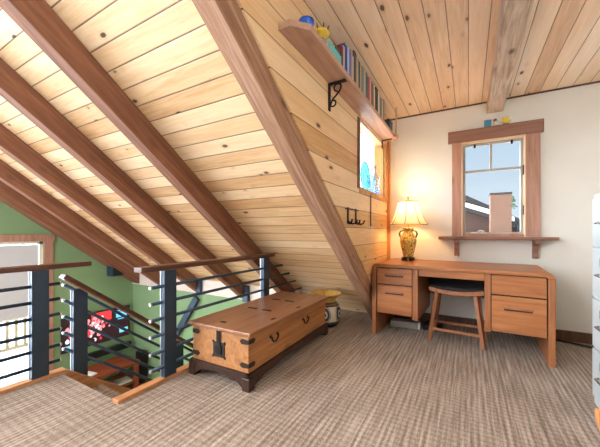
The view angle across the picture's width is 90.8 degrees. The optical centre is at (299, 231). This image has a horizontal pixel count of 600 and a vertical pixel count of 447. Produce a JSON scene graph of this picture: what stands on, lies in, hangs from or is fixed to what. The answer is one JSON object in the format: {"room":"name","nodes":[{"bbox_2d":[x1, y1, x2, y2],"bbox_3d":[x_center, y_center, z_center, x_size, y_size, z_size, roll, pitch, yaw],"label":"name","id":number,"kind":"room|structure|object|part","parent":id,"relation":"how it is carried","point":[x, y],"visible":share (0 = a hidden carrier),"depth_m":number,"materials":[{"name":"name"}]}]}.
{"room":"attic loft","nodes":[
{"label":"attic loft","id":0,"kind":"room"},
{"bbox_2d":[0,366,27,387],"bbox_3d":[-5.552,2.920,4.599,2.200,0.100,5.500,0,0,30],"label":"floor","id":1,"kind":"structure","parent":0,"point":[22,376],"depth_m":5.80,"materials":[{"name":"white"}]},
{"bbox_2d":[0,318,27,352],"bbox_3d":[-5.404,2.160,4.859,0.140,1.420,3.100,0,0,30],"label":"balcony railing","id":2,"kind":"object","parent":1,"relation":"on","point":[25,343],"visible":0.1,"depth_m":5.33,"materials":[{"name":"beige wood"}]},
{"bbox_3d":[-5.404,2.080,4.859,0.060,0.060,3.100,0,0,30],"label":"rail","id":3,"kind":"part","parent":2,"relation":"part of","materials":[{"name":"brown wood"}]},
{"bbox_2d":[0,201,132,379],"bbox_3d":[-4.803,0.026,3.539,0.150,5.587,5.800,0,0,30],"label":"wall","id":4,"kind":"structure","parent":0,"point":[119,289],"depth_m":5.03,"materials":[{"name":"green paint"}]},
{"bbox_2d":[0,244,37,320],"bbox_3d":[-4.364,0.743,4.247,0.003,1.095,0.965,0,0,30],"label":"roller shade","id":5,"kind":"object","parent":4,"relation":"attached to","point":[10,254],"depth_m":4.43,"materials":[{"name":"white fabric"}]},
{"bbox_2d":[0,234,54,370],"bbox_3d":[-4.346,1.430,4.263,0.128,2.780,1.310,0,0,30],"label":"door frame","id":6,"kind":"structure","parent":4,"relation":"in","point":[13,251],"depth_m":4.48,"materials":[{"name":"brown wood"}]},
{"bbox_3d":[-4.377,1.480,4.258,0.080,2.680,1.070,0,0,30],"label":"frame","id":7,"kind":"part","parent":6,"relation":"part of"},
{"bbox_2d":[60,305,129,354],"bbox_3d":[-3.646,1.720,5.344,0.075,0.580,1.130,0,0,30],"label":"television","id":8,"kind":"object","parent":4,"relation":"attached to","point":[97,338],"visible":0.41,"depth_m":5.37,"materials":[{"name":"black plastic"}]},
{"bbox_2d":[88,341,130,360],"bbox_3d":[-3.593,2.185,5.382,0.130,0.110,1.000,0,0,30],"label":"soundbar","id":9,"kind":"object","parent":4,"relation":"attached to","point":[99,353],"visible":0.43,"depth_m":5.41,"materials":[{"name":"black plastic"}]},
{"bbox_2d":[107,266,122,276],"bbox_3d":[-3.453,0.710,5.509,0.248,0.200,0.200,0,0,30],"label":"wall speaker","id":10,"kind":"object","parent":4,"relation":"attached to","point":[111,271],"visible":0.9,"depth_m":5.41,"materials":[{"name":"black plastic"}]},
{"bbox_2d":[114,268,122,274],"bbox_3d":[-3.348,0.710,5.450,0.007,0.160,0.160,0,0,30],"label":"grille","id":11,"kind":"object","parent":10,"relation":"attached to","point":[116,272],"depth_m":5.44,"materials":[{"name":"black plastic"}]},
{"bbox_2d":[125,374,148,388],"bbox_3d":[-2.782,2.870,2.389,4.800,0.100,5.800,0,0,30],"label":"floor","id":12,"kind":"structure","parent":0,"point":[130,386],"depth_m":5.47,"materials":[{"name":"wood"}]},
{"bbox_2d":[66,369,131,398],"bbox_3d":[-0.932,1.936,3.068,0.751,1.768,2.299,0,0,30],"label":"staircase","id":13,"kind":"structure","parent":12,"relation":"on","point":[111,390],"depth_m":2.38,"materials":[{"name":"wood"}]},
{"bbox_2d":[59,274,192,380],"bbox_3d":[-1.475,1.199,2.928,0.090,1.742,1.487,0,0,30],"label":"stair railing","id":14,"kind":"object","parent":13,"relation":"attached to","point":[79,297],"visible":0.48,"depth_m":2.42,"materials":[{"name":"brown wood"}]},
{"bbox_3d":[-1.775,0.882,2.386,0.038,0.857,0.100,0,0,30],"label":"post","id":15,"kind":"part","parent":14,"relation":"part of","materials":[{"name":"metal"}]},
{"bbox_3d":[-1.475,0.906,2.928,0.090,1.156,1.487,0,0,30],"label":"handrail","id":16,"kind":"part","parent":14,"relation":"part of","materials":[{"name":"brown wood"}]},
{"bbox_3d":[-1.313,1.622,3.198,0.038,0.897,0.100,0,0,30],"label":"post","id":17,"kind":"part","parent":14,"relation":"part of","materials":[{"name":"metal"}]},
{"bbox_2d":[88,354,140,387],"bbox_3d":[-3.402,2.575,5.061,0.540,0.490,1.070,0,0,30],"label":"media console","id":18,"kind":"object","parent":12,"relation":"on","point":[102,370],"visible":0.19,"depth_m":5.26,"materials":[{"name":"brown wood"}]},
{"bbox_2d":[88,371,97,376],"bbox_3d":[-3.461,2.320,4.755,0.200,0.020,0.280,0,0,18],"label":"magazine","id":19,"kind":"object","parent":18,"relation":"on","point":[90,373],"visible":0.36,"depth_m":4.83,"materials":[{"name":"white paper"}]},
{"bbox_2d":[104,373,134,386],"bbox_3d":[-3.400,2.685,5.065,0.500,0.030,1.000,0,0,30],"label":"shelf","id":20,"kind":"object","parent":18,"relation":"attached to","point":[120,375],"depth_m":5.40,"materials":[{"name":"brown wood"}]},
{"bbox_2d":[115,376,131,385],"bbox_3d":[-3.164,2.657,5.276,0.220,0.025,0.240,0,0,35],"label":"magazine","id":21,"kind":"object","parent":18,"relation":"on","point":[126,379],"visible":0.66,"depth_m":5.27,"materials":[{"name":"white paper"}]},
{"bbox_3d":[-2.967,2.600,5.360,0.060,0.440,0.070,0,0,30],"label":"leg","id":22,"kind":"part","parent":18,"relation":"part of","materials":[{"name":"brown wood"}]},
{"bbox_2d":[136,349,147,382],"bbox_3d":[-3.007,2.540,5.624,0.168,0.560,0.140,0,0,30],"label":"floor speaker","id":23,"kind":"object","parent":12,"relation":"on","point":[143,357],"visible":0.52,"depth_m":5.57,"materials":[{"name":"black plastic"}]},
{"bbox_2d":[141,354,146,379],"bbox_3d":[-2.938,2.545,5.584,0.007,0.450,0.120,0,0,30],"label":"grille","id":24,"kind":"object","parent":23,"relation":"attached to","point":[143,356],"depth_m":5.58,"materials":[{"name":"black fabric"}]},
{"bbox_2d":[0,0,367,312],"bbox_3d":[-2.314,-0.829,2.917,5.091,3.997,5.180,0,0,30],"label":"ceiling","id":25,"kind":"structure","parent":0,"point":[163,55],"depth_m":2.26,"materials":[{"name":"brown wood"}]},
{"bbox_2d":[0,180,138,282],"bbox_3d":[-4.410,-0.876,3.825,0.250,3.775,4.685,0,0,30],"label":"rafter","id":26,"kind":"object","parent":25,"relation":"attached to","point":[9,196],"visible":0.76,"depth_m":4.71,"materials":[{"name":"wood"}]},
{"bbox_2d":[0,159,159,284],"bbox_3d":[-3.656,-0.859,3.398,0.187,3.809,4.688,0,0,30],"label":"rafter","id":27,"kind":"object","parent":25,"relation":"attached to","point":[9,176],"visible":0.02,"depth_m":4.13,"materials":[{"name":"wood"}]},
{"bbox_2d":[0,123,202,292],"bbox_3d":[-2.866,-0.859,2.947,0.187,3.809,4.688,0,0,30],"label":"rafter","id":28,"kind":"object","parent":25,"relation":"attached to","point":[11,145],"visible":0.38,"depth_m":3.47,"materials":[{"name":"wood"}]},
{"bbox_2d":[0,58,249,301],"bbox_3d":[-1.992,-0.859,2.450,0.187,3.809,4.688,0,0,30],"label":"rafter","id":29,"kind":"object","parent":25,"relation":"attached to","point":[14,89],"visible":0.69,"depth_m":2.71,"materials":[{"name":"wood"}]},
{"bbox_2d":[0,0,294,291],"bbox_3d":[-1.269,-0.876,2.037,0.112,3.775,4.685,0,0,30],"label":"rafter","id":30,"kind":"object","parent":25,"relation":"attached to","point":[37,19],"visible":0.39,"depth_m":2.03,"materials":[{"name":"wood"}]},
{"bbox_2d":[192,0,371,318],"bbox_3d":[-0.257,-0.852,1.498,0.112,3.824,4.750,0,0,30],"label":"rafter","id":31,"kind":"object","parent":25,"relation":"attached to","point":[225,21],"visible":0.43,"depth_m":1.66,"materials":[{"name":"wood"}]},
{"bbox_2d":[133,284,245,378],"bbox_3d":[-1.633,1.920,5.014,3.900,1.800,0.100,0,0,30],"label":"wall","id":32,"kind":"structure","parent":0,"point":[142,296],"depth_m":5.56,"materials":[{"name":"green paint"}]},
{"bbox_2d":[176,296,199,335],"bbox_3d":[-1.974,1.485,5.093,0.655,0.832,0.050,0,0,30],"label":"brace","id":33,"kind":"object","parent":32,"relation":"attached to","point":[195,299],"visible":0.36,"depth_m":5.04,"materials":[{"name":"metal"}]},
{"bbox_2d":[133,273,300,300],"bbox_3d":[-1.658,0.913,5.022,3.850,0.234,0.112,0,0,30],"label":"trim","id":34,"kind":"structure","parent":32,"relation":"on","point":[207,284],"depth_m":4.80,"materials":[{"name":"paint"}]},
{"bbox_2d":[0,309,599,446],"bbox_3d":[0.211,1.200,1.502,4.360,0.260,5.220,0,0,30],"label":"floor","id":35,"kind":"structure","parent":0,"point":[350,385],"depth_m":1.87,"materials":[{"name":"carpet"}]},
{"bbox_2d":[0,367,65,394],"bbox_3d":[-2.382,1.069,1.290,0.073,0.042,2.285,0,0,30],"label":"trim","id":36,"kind":"structure","parent":35,"relation":"on","point":[23,383],"depth_m":2.08,"materials":[{"name":"brown wood"}]},
{"bbox_2d":[0,261,91,379],"bbox_3d":[-2.201,0.644,1.601,0.090,0.812,1.905,0,0,30],"label":"railing","id":37,"kind":"object","parent":36,"relation":"on","point":[38,275],"visible":1,"depth_m":2.11,"materials":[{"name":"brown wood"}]},
{"bbox_3d":[-1.885,0.665,2.143,0.038,0.770,0.100,0,0,30],"label":"post","id":38,"kind":"part","parent":37,"relation":"part of","materials":[{"name":"metal"}]},
{"bbox_3d":[-2.201,0.257,1.601,0.090,0.037,1.905,0,0,30],"label":"handrail","id":39,"kind":"part","parent":37,"relation":"part of","materials":[{"name":"brown wood"}]},
{"bbox_2d":[113,363,188,404],"bbox_3d":[-0.485,1.069,3.023,0.065,0.042,2.705,0,0,30],"label":"trim","id":40,"kind":"structure","parent":35,"relation":"attached to","point":[140,389],"depth_m":2.01,"materials":[{"name":"brown wood"}]},
{"bbox_2d":[134,253,301,377],"bbox_3d":[-0.462,0.644,3.069,0.090,0.812,2.517,0,0,30],"label":"railing","id":41,"kind":"object","parent":40,"relation":"on","point":[168,283],"visible":0.8,"depth_m":2.19,"materials":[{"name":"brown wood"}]},
{"bbox_3d":[-0.963,0.665,2.176,0.038,0.770,0.100,0,0,30],"label":"post","id":42,"kind":"part","parent":41,"relation":"part of","materials":[{"name":"metal"}]},
{"bbox_3d":[-0.702,0.257,2.649,0.090,0.037,1.550,0,0,30],"label":"handrail","id":43,"kind":"part","parent":41,"relation":"part of","materials":[{"name":"brown wood"}]},
{"bbox_3d":[-0.376,0.665,3.206,0.038,0.770,0.100,0,0,30],"label":"post","id":44,"kind":"part","parent":41,"relation":"part of","materials":[{"name":"metal"}]},
{"bbox_2d":[188,291,328,392],"bbox_3d":[-0.272,0.870,2.678,0.592,0.400,1.324,0,0,29],"label":"chest","id":45,"kind":"object","parent":35,"relation":"on","point":[243,342],"visible":1,"depth_m":2.23,"materials":[{"name":"brown wood"}]},
{"bbox_3d":[-0.580,0.840,2.116,0.130,0.126,0.008,0,0,29],"label":"lock plate","id":46,"kind":"part","parent":45,"relation":"part of","materials":[{"name":"metal"}]},
{"bbox_3d":[-0.271,0.688,2.679,0.592,0.028,1.322,0,0,29],"label":"lid","id":47,"kind":"part","parent":45,"relation":"part of","materials":[{"name":"brown wood"}]},
{"bbox_3d":[-0.192,0.804,2.254,0.023,0.064,0.115,0,0,29],"label":"drop handle","id":48,"kind":"part","parent":45,"relation":"part of","materials":[{"name":"black metal"}]},
{"bbox_2d":[310,289,341,325],"bbox_3d":[0.297,0.887,3.450,0.376,0.366,0.376,0,0,30],"label":"jar","id":49,"kind":"object","parent":35,"relation":"on","point":[333,311],"visible":0.59,"depth_m":3.33,"materials":[{"name":"ceramic"}]},
{"bbox_2d":[391,318,419,329],"bbox_3d":[1.195,1.035,3.353,0.310,0.070,0.110,0,0,25],"label":"box","id":50,"kind":"object","parent":35,"relation":"on","point":[405,323],"visible":0.95,"depth_m":3.31,"materials":[{"name":"white plastic"}]},
{"bbox_2d":[422,324,428,329],"bbox_3d":[1.395,1.048,3.262,0.080,0.045,0.070,0,0,12],"label":"power adapter","id":51,"kind":"object","parent":35,"relation":"on","point":[424,326],"visible":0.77,"depth_m":3.23,"materials":[{"name":"black plastic"}]},
{"bbox_2d":[424,320,443,327],"bbox_3d":[1.507,1.034,3.337,0.202,0.063,0.161,0,0,30],"label":"power cable","id":52,"kind":"object","parent":35,"relation":"on","point":[439,325],"visible":0.46,"depth_m":3.32,"materials":[{"name":"black plastic"}]},
{"bbox_2d":[427,281,486,349],"bbox_3d":[1.560,0.799,2.943,0.503,0.547,0.338,0,0,34],"label":"stool","id":53,"kind":"object","parent":35,"relation":"on","point":[467,289],"visible":1,"depth_m":2.88,"materials":[{"name":"brown wood"}]},
{"bbox_3d":[1.319,0.831,2.942,0.103,0.482,0.030,0,0,9],"label":"leg","id":54,"kind":"part","parent":53,"relation":"part of","materials":[{"name":"brown wood"}]},
{"bbox_3d":[1.469,0.831,3.167,0.030,0.482,0.103,0,0,-31],"label":"leg","id":55,"kind":"part","parent":53,"relation":"part of","materials":[{"name":"brown wood"}]},
{"bbox_3d":[1.477,0.571,2.819,0.464,0.067,0.028,0,0,34],"label":"seat rail","id":56,"kind":"part","parent":53,"relation":"part of","materials":[{"name":"brown wood"}]},
{"bbox_2d":[430,281,483,291],"bbox_3d":[1.560,0.545,2.943,0.450,0.039,0.296,0,0,34],"label":"cushion","id":57,"kind":"object","parent":53,"relation":"on","point":[454,287],"depth_m":2.87,"materials":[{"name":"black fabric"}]},
{"bbox_3d":[1.652,0.831,2.720,0.030,0.482,0.103,0,0,-31],"label":"leg","id":58,"kind":"part","parent":53,"relation":"part of","materials":[{"name":"brown wood"}]},
{"bbox_3d":[1.802,0.831,2.945,0.103,0.482,0.030,0,0,9],"label":"leg","id":59,"kind":"part","parent":53,"relation":"part of","materials":[{"name":"brown wood"}]},
{"bbox_2d":[372,258,555,367],"bbox_3d":[1.580,0.700,3.030,1.480,0.740,0.756,0,0,32],"label":"desk","id":60,"kind":"object","parent":35,"relation":"on","point":[520,299],"visible":1,"depth_m":2.63,"materials":[{"name":"brown wood"}]},
{"bbox_3d":[0.975,0.723,3.416,0.045,0.694,0.750,0,0,32],"label":"panel","id":61,"kind":"part","parent":60,"relation":"part of","materials":[{"name":"brown wood"}]},
{"bbox_3d":[0.948,0.434,2.992,0.188,0.016,0.017,0,0,32],"label":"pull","id":62,"kind":"part","parent":60,"relation":"part of","materials":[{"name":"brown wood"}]},
{"bbox_3d":[0.948,0.614,2.992,0.188,0.016,0.017,0,0,32],"label":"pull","id":63,"kind":"part","parent":60,"relation":"part of","materials":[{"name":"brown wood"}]},
{"bbox_3d":[0.957,0.452,3.007,0.346,0.163,0.020,0,0,32],"label":"drawer","id":64,"kind":"part","parent":60,"relation":"part of","materials":[{"name":"brown wood"}]},
{"bbox_3d":[0.957,0.690,3.007,0.346,0.290,0.020,0,0,32],"label":"drawer","id":65,"kind":"part","parent":60,"relation":"part of","materials":[{"name":"brown wood"}]},
{"bbox_2d":[389,196,427,260],"bbox_3d":[1.248,-0.041,3.415,0.432,0.740,0.432,0,0,30],"label":"table lamp","id":66,"kind":"object","parent":60,"relation":"on","point":[408,212],"visible":1,"depth_m":3.33,"materials":[{"name":"ceramic"}]},
{"bbox_2d":[400,228,416,256],"bbox_3d":[1.248,0.118,3.415,0.184,0.338,0.184,0,0,30],"label":"vase","id":67,"kind":"object","parent":66,"relation":"on","point":[408,240],"depth_m":3.36,"materials":[{"name":"ceramic"}]},
{"bbox_3d":[1.248,-0.215,3.415,0.424,0.260,0.424,0,0,30],"label":"lamp shade","id":68,"kind":"part","parent":66,"relation":"part of","materials":[{"name":"white fabric"}]},
{"bbox_3d":[1.315,0.615,3.191,0.050,0.501,0.726,0,0,32],"label":"panel","id":69,"kind":"part","parent":60,"relation":"part of","materials":[{"name":"brown wood"}]},
{"bbox_3d":[1.389,0.397,2.746,0.546,0.065,0.020,0,0,32],"label":"drawer","id":70,"kind":"part","parent":60,"relation":"part of","materials":[{"name":"brown wood"}]},
{"bbox_3d":[1.756,0.537,3.329,0.546,0.346,0.018,0,0,32],"label":"modesty panel","id":71,"kind":"part","parent":60,"relation":"part of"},
{"bbox_3d":[1.820,0.615,2.873,0.045,0.501,0.726,0,0,32],"label":"panel","id":72,"kind":"part","parent":60,"relation":"part of","materials":[{"name":"brown wood"}]},
{"bbox_3d":[1.807,0.642,2.450,0.201,0.016,0.017,0,0,32],"label":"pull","id":73,"kind":"part","parent":60,"relation":"part of","materials":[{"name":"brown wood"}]},
{"bbox_3d":[1.816,0.452,2.465,0.371,0.163,0.020,0,0,32],"label":"drawer","id":74,"kind":"part","parent":60,"relation":"part of","materials":[{"name":"brown wood"}]},
{"bbox_3d":[1.816,0.698,2.465,0.371,0.305,0.020,0,0,32],"label":"drawer","id":75,"kind":"part","parent":60,"relation":"part of","materials":[{"name":"brown wood"}]},
{"bbox_3d":[2.188,0.723,2.650,0.045,0.694,0.750,0,0,32],"label":"panel","id":76,"kind":"part","parent":60,"relation":"part of","materials":[{"name":"brown wood"}]},
{"bbox_2d":[556,339,592,348],"bbox_3d":[2.732,1.054,2.666,0.693,0.022,0.085,0,0,40],"label":"cable","id":77,"kind":"object","parent":35,"relation":"on","point":[560,340],"visible":0.7,"depth_m":2.79,"materials":[{"name":"black plastic"}]},
{"bbox_2d":[592,193,599,408],"bbox_3d":[2.033,0.417,1.530,0.728,1.305,0.390,0,0,30],"label":"filing cabinet","id":78,"kind":"object","parent":35,"relation":"on","point":[596,201],"visible":1,"depth_m":1.79,"materials":[{"name":"white metal"}]},
{"bbox_3d":[1.744,-0.058,1.694,0.016,0.294,0.336,0,0,30],"label":"drawer","id":79,"kind":"part","parent":78,"relation":"part of","materials":[{"name":"white metal"}]},
{"bbox_3d":[1.744,0.249,1.694,0.016,0.294,0.336,0,0,30],"label":"drawer","id":80,"kind":"part","parent":78,"relation":"part of","materials":[{"name":"white metal"}]},
{"bbox_3d":[1.744,0.556,1.694,0.016,0.294,0.336,0,0,30],"label":"drawer","id":81,"kind":"part","parent":78,"relation":"part of","materials":[{"name":"white metal"}]},
{"bbox_3d":[1.744,0.863,1.694,0.016,0.294,0.336,0,0,30],"label":"drawer","id":82,"kind":"part","parent":78,"relation":"part of","materials":[{"name":"white metal"}]},
{"bbox_2d":[595,408,599,430],"bbox_3d":[1.482,0.539,0.986,0.525,1.049,0.860,0,0,30],"label":"rocking chair","id":83,"kind":"object","parent":35,"relation":"on","point":[597,411],"visible":1,"depth_m":1.46,"materials":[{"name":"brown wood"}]},
{"bbox_2d":[236,0,386,285],"bbox_3d":[-0.131,-0.849,1.593,0.013,3.837,5.040,0,0,30],"label":"wall","id":84,"kind":"structure","parent":0,"point":[329,138],"depth_m":2.09,"materials":[{"name":"brown wood"}]},
{"bbox_2d":[278,19,394,148],"bbox_3d":[0.514,-1.008,2.555,0.154,0.236,2.290,0,0,30],"label":"wall shelf","id":85,"kind":"object","parent":84,"relation":"attached to","point":[303,36],"visible":0.97,"depth_m":2.02,"materials":[{"name":"brown wood"}]},
{"bbox_2d":[299,15,313,25],"bbox_3d":[0.035,-1.151,1.649,0.088,0.050,0.088,0,0,30],"label":"glass bowl","id":86,"kind":"object","parent":85,"relation":"on","point":[307,19],"visible":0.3,"depth_m":1.61,"materials":[{"name":"blue glass"}]},
{"bbox_2d":[315,22,329,44],"bbox_3d":[0.127,-1.185,1.809,0.116,0.119,0.116,0,0,30],"label":"ornament","id":87,"kind":"object","parent":85,"relation":"on","point":[324,33],"visible":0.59,"depth_m":1.77,"materials":[{"name":"yellow ceramic"}]},
{"bbox_3d":[0.127,-1.206,1.809,0.113,0.049,0.113,0,0,30],"label":"crown","id":88,"kind":"part","parent":87,"relation":"part of","materials":[{"name":"yellow ceramic"}]},
{"bbox_2d":[326,41,340,62],"bbox_3d":[0.182,-1.153,1.936,0.110,0.054,0.195,0,0,30],"label":"book","id":89,"kind":"object","parent":85,"relation":"on","point":[329,44],"visible":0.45,"depth_m":1.88,"materials":[{"name":"paper"}]},
{"bbox_2d":[337,44,343,66],"bbox_3d":[0.240,-1.201,2.055,0.119,0.150,0.037,0,0,30],"label":"book","id":90,"kind":"object","parent":85,"relation":"on","point":[341,48],"visible":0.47,"depth_m":2.02,"materials":[{"name":"paper"}]},
{"bbox_2d":[336,42,346,70],"bbox_3d":[0.273,-1.226,2.122,0.122,0.200,0.049,0,0,30],"label":"book","id":91,"kind":"object","parent":85,"relation":"on","point":[343,44],"visible":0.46,"depth_m":2.08,"materials":[{"name":"paper"}]},
{"bbox_2d":[347,46,348,73],"bbox_3d":[0.295,-1.228,2.152,0.126,0.205,0.024,0,0,30],"label":"book","id":92,"kind":"object","parent":85,"relation":"on","point":[347,46],"visible":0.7,"depth_m":2.12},
{"bbox_2d":[349,50,350,75],"bbox_3d":[0.309,-1.218,2.176,0.124,0.185,0.028,0,0,30],"label":"book","id":93,"kind":"object","parent":85,"relation":"on","point":[349,50],"visible":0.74,"depth_m":2.13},
{"bbox_2d":[349,49,352,78],"bbox_3d":[0.330,-1.231,2.206,0.117,0.210,0.042,0,0,30],"label":"book","id":94,"kind":"object","parent":85,"relation":"on","point":[349,49],"visible":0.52,"depth_m":2.17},
{"bbox_2d":[352,50,355,82],"bbox_3d":[0.367,-1.246,2.275,0.120,0.240,0.053,0,0,30],"label":"book","id":95,"kind":"object","parent":85,"relation":"on","point":[353,51],"visible":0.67,"depth_m":2.23,"materials":[{"name":"paper"}]},
{"bbox_2d":[358,60,359,87],"bbox_3d":[0.419,-1.244,2.383,0.116,0.235,0.053,0,0,30],"label":"book","id":96,"kind":"object","parent":85,"relation":"on","point":[358,60],"visible":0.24,"depth_m":2.34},
{"bbox_2d":[361,66,364,94],"bbox_3d":[0.470,-1.236,2.453,0.118,0.220,0.055,0,0,30],"label":"book","id":97,"kind":"object","parent":85,"relation":"on","point":[362,68],"visible":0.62,"depth_m":2.41,"materials":[{"name":"paper"}]},
{"bbox_2d":[369,78,370,102],"bbox_3d":[0.567,-1.234,2.625,0.119,0.215,0.032,0,0,30],"label":"book","id":98,"kind":"object","parent":85,"relation":"on","point":[369,78],"visible":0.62,"depth_m":2.59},
{"bbox_2d":[372,83,373,106],"bbox_3d":[0.608,-1.234,2.710,0.127,0.215,0.041,0,0,30],"label":"book","id":99,"kind":"object","parent":85,"relation":"on","point":[372,83],"visible":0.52,"depth_m":2.69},
{"bbox_2d":[375,87,377,111],"bbox_3d":[0.673,-1.241,2.822,0.126,0.230,0.067,0,0,30],"label":"book","id":100,"kind":"object","parent":85,"relation":"on","point":[376,89],"visible":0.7,"depth_m":2.77,"materials":[{"name":"paper"}]},
{"bbox_2d":[381,99,382,118],"bbox_3d":[0.772,-1.228,3.004,0.130,0.205,0.043,0,0,30],"label":"book","id":101,"kind":"object","parent":85,"relation":"on","point":[381,99],"visible":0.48,"depth_m":2.97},
{"bbox_2d":[383,99,384,120],"bbox_3d":[0.802,-1.234,3.043,0.125,0.215,0.051,0,0,30],"label":"book","id":102,"kind":"object","parent":85,"relation":"on","point":[383,99],"visible":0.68,"depth_m":2.99,"materials":[{"name":"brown paper"}]},
{"bbox_2d":[385,119,392,131],"bbox_3d":[0.977,-1.191,3.373,0.124,0.130,0.154,0,0,30],"label":"box","id":103,"kind":"object","parent":85,"relation":"on","point":[389,123],"visible":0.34,"depth_m":3.30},
{"bbox_2d":[345,207,364,224],"bbox_3d":[0.487,-0.137,2.591,0.072,0.147,0.354,0,0,30],"label":"hook rail","id":104,"kind":"object","parent":84,"relation":"attached to","point":[347,208],"visible":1,"depth_m":2.54,"materials":[{"name":"black metal"}]},
{"bbox_2d":[370,197,371,228],"bbox_3d":[0.741,-0.215,3.099,0.028,0.369,0.028,0,0,30],"label":"pull cord","id":105,"kind":"object","parent":84,"relation":"hanging from","point":[370,197],"visible":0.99,"depth_m":3.10,"materials":[{"name":"metal"}]},
{"bbox_2d":[357,116,387,201],"bbox_3d":[0.763,-0.735,3.268,0.142,0.730,1.145,0,0,30],"label":"window","id":106,"kind":"structure","parent":84,"relation":"in","point":[369,135],"depth_m":3.62,"materials":[{"name":"brown wood"}]},
{"bbox_3d":[0.493,-0.740,2.795,0.142,0.660,0.055,0,0,30],"label":"casing","id":107,"kind":"part","parent":106,"relation":"part of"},
{"bbox_2d":[360,161,369,189],"bbox_3d":[0.687,-0.582,3.107,0.040,0.311,0.311,0,0,30],"label":"glass plate","id":108,"kind":"object","parent":106,"relation":"on","point":[364,161],"visible":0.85,"depth_m":3.07,"materials":[{"name":"teal"}]},
{"bbox_3d":[0.743,-0.400,3.239,0.136,0.060,0.965,0,0,30],"label":"sill","id":109,"kind":"part","parent":106,"relation":"part of","materials":[{"name":"brown wood"}]},
{"bbox_3d":[1.015,-0.725,3.711,0.142,0.690,0.125,0,0,30],"label":"casing","id":110,"kind":"part","parent":106,"relation":"part of","materials":[{"name":"brown wood"}]},
{"bbox_2d":[302,0,599,135],"bbox_3d":[0.875,-1.455,1.285,3.150,0.050,5.500,0,0,30],"label":"ceiling","id":111,"kind":"structure","parent":0,"point":[420,56],"depth_m":2.27,"materials":[{"name":"brown wood"}]},
{"bbox_2d":[394,107,397,139],"bbox_3d":[1.103,-1.245,3.399,0.051,0.366,0.068,0,0,30],"label":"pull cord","id":112,"kind":"object","parent":111,"relation":"hanging from","point":[395,134],"visible":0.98,"depth_m":3.39,"materials":[{"name":"wood"}]},
{"bbox_3d":[1.104,-1.277,3.399,0.022,0.302,0.022,0,0,30],"label":"handle","id":113,"kind":"part","parent":112,"relation":"part of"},
{"bbox_2d":[487,0,533,113],"bbox_3d":[0.869,-1.363,1.024,0.147,0.135,5.040,0,0,30],"label":"ceiling beam","id":114,"kind":"structure","parent":111,"relation":"attached to","point":[514,15],"depth_m":2.09,"materials":[{"name":"wood"}]},
{"bbox_2d":[378,83,599,333],"bbox_3d":[2.241,-0.180,3.229,2.800,2.600,0.150,0,0,30],"label":"wall","id":115,"kind":"structure","parent":0,"point":[421,155],"depth_m":3.02,"materials":[{"name":"paint"}]},
{"bbox_2d":[387,141,390,259],"bbox_3d":[1.113,-0.180,3.759,0.065,2.500,0.045,0,0,30],"label":"trim","id":116,"kind":"structure","parent":115,"relation":"attached to","point":[388,142],"depth_m":3.73,"materials":[{"name":"brown wood"}]},
{"bbox_2d":[395,313,591,343],"bbox_3d":[2.217,1.020,3.146,2.460,0.100,0.018,0,0,30],"label":"baseboard","id":117,"kind":"structure","parent":115,"relation":"attached to","point":[572,336],"depth_m":2.94,"materials":[{"name":"wood"}]},
{"bbox_2d":[390,81,599,120],"bbox_3d":[2.218,-1.422,3.149,2.460,0.016,0.012,0,0,30],"label":"trim","id":118,"kind":"structure","parent":115,"relation":"attached to","point":[595,81],"depth_m":3.13,"materials":[{"name":"wood"}]},
{"bbox_2d":[448,118,543,236],"bbox_3d":[2.115,-0.548,3.254,0.867,1.196,0.192,0,0,30],"label":"window","id":119,"kind":"structure","parent":115,"relation":"in","point":[527,133],"depth_m":3.15,"materials":[{"name":"brown wood"}]},
{"bbox_2d":[484,118,491,126],"bbox_3d":[2.049,-1.196,3.231,0.075,0.100,0.030,0,0,30],"label":"ornament","id":120,"kind":"object","parent":119,"relation":"on","point":[487,122],"visible":1,"depth_m":3.22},
{"bbox_3d":[2.113,-0.487,3.262,0.561,1.010,0.040,0,0,30],"label":"sash","id":121,"kind":"part","parent":119,"relation":"part of","materials":[{"name":"paint"}]},
{"bbox_3d":[2.120,0.034,3.274,0.565,0.032,0.132,0,0,30],"label":"rail","id":122,"kind":"part","parent":119,"relation":"part of","materials":[{"name":"brown wood"}]},
{"bbox_2d":[493,118,500,124],"bbox_3d":[2.121,-1.186,3.191,0.067,0.080,0.028,0,0,30],"label":"ornament","id":123,"kind":"object","parent":119,"relation":"on","point":[496,122],"visible":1,"depth_m":3.19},
{"bbox_2d":[501,116,510,123],"bbox_3d":[2.191,-1.187,3.151,0.099,0.082,0.024,0,0,30],"label":"ornament","id":124,"kind":"object","parent":119,"relation":"on","point":[505,120],"visible":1,"depth_m":3.14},
{"bbox_2d":[438,236,559,258],"bbox_3d":[2.058,0.160,3.151,1.050,0.220,0.164,0,0,30],"label":"shelf","id":125,"kind":"object","parent":115,"relation":"attached to","point":[535,240],"visible":1,"depth_m":3.04,"materials":[{"name":"brown wood"}]},
{"label":"outside","id":126,"kind":"structure","parent":0,"visible":0},
{"bbox_2d":[0,319,27,373],"bbox_3d":[2.474,5.320,4.345,120.000,0.100,130.000,0,0,30],"label":"ground","id":127,"kind":"structure","parent":126,"point":[7,366],"depth_m":12.84,"materials":[{"name":"white"}]},
{"bbox_2d":[465,195,519,231],"bbox_3d":[6.791,1.776,11.122,3.200,6.988,7.950,0,0,30],"label":"house","id":128,"kind":"structure","parent":127,"relation":"on","point":[476,212],"depth_m":8.00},
{"bbox_2d":[489,192,511,231],"bbox_3d":[4.915,2.160,7.270,0.450,6.220,0.420,0,0,30],"label":"chimney","id":129,"kind":"object","parent":127,"relation":"on","point":[500,203],"visible":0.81,"depth_m":7.10,"materials":[{"name":"brick"}]},
{"bbox_2d":[512,196,517,208],"bbox_3d":[13.117,1.498,18.429,0.599,7.544,0.656,0,0,-20],"label":"conifer","id":130,"kind":"object","parent":127,"relation":"on","point":[513,199],"visible":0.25,"depth_m":18.25,"materials":[{"name":"green plant"}]}
]}

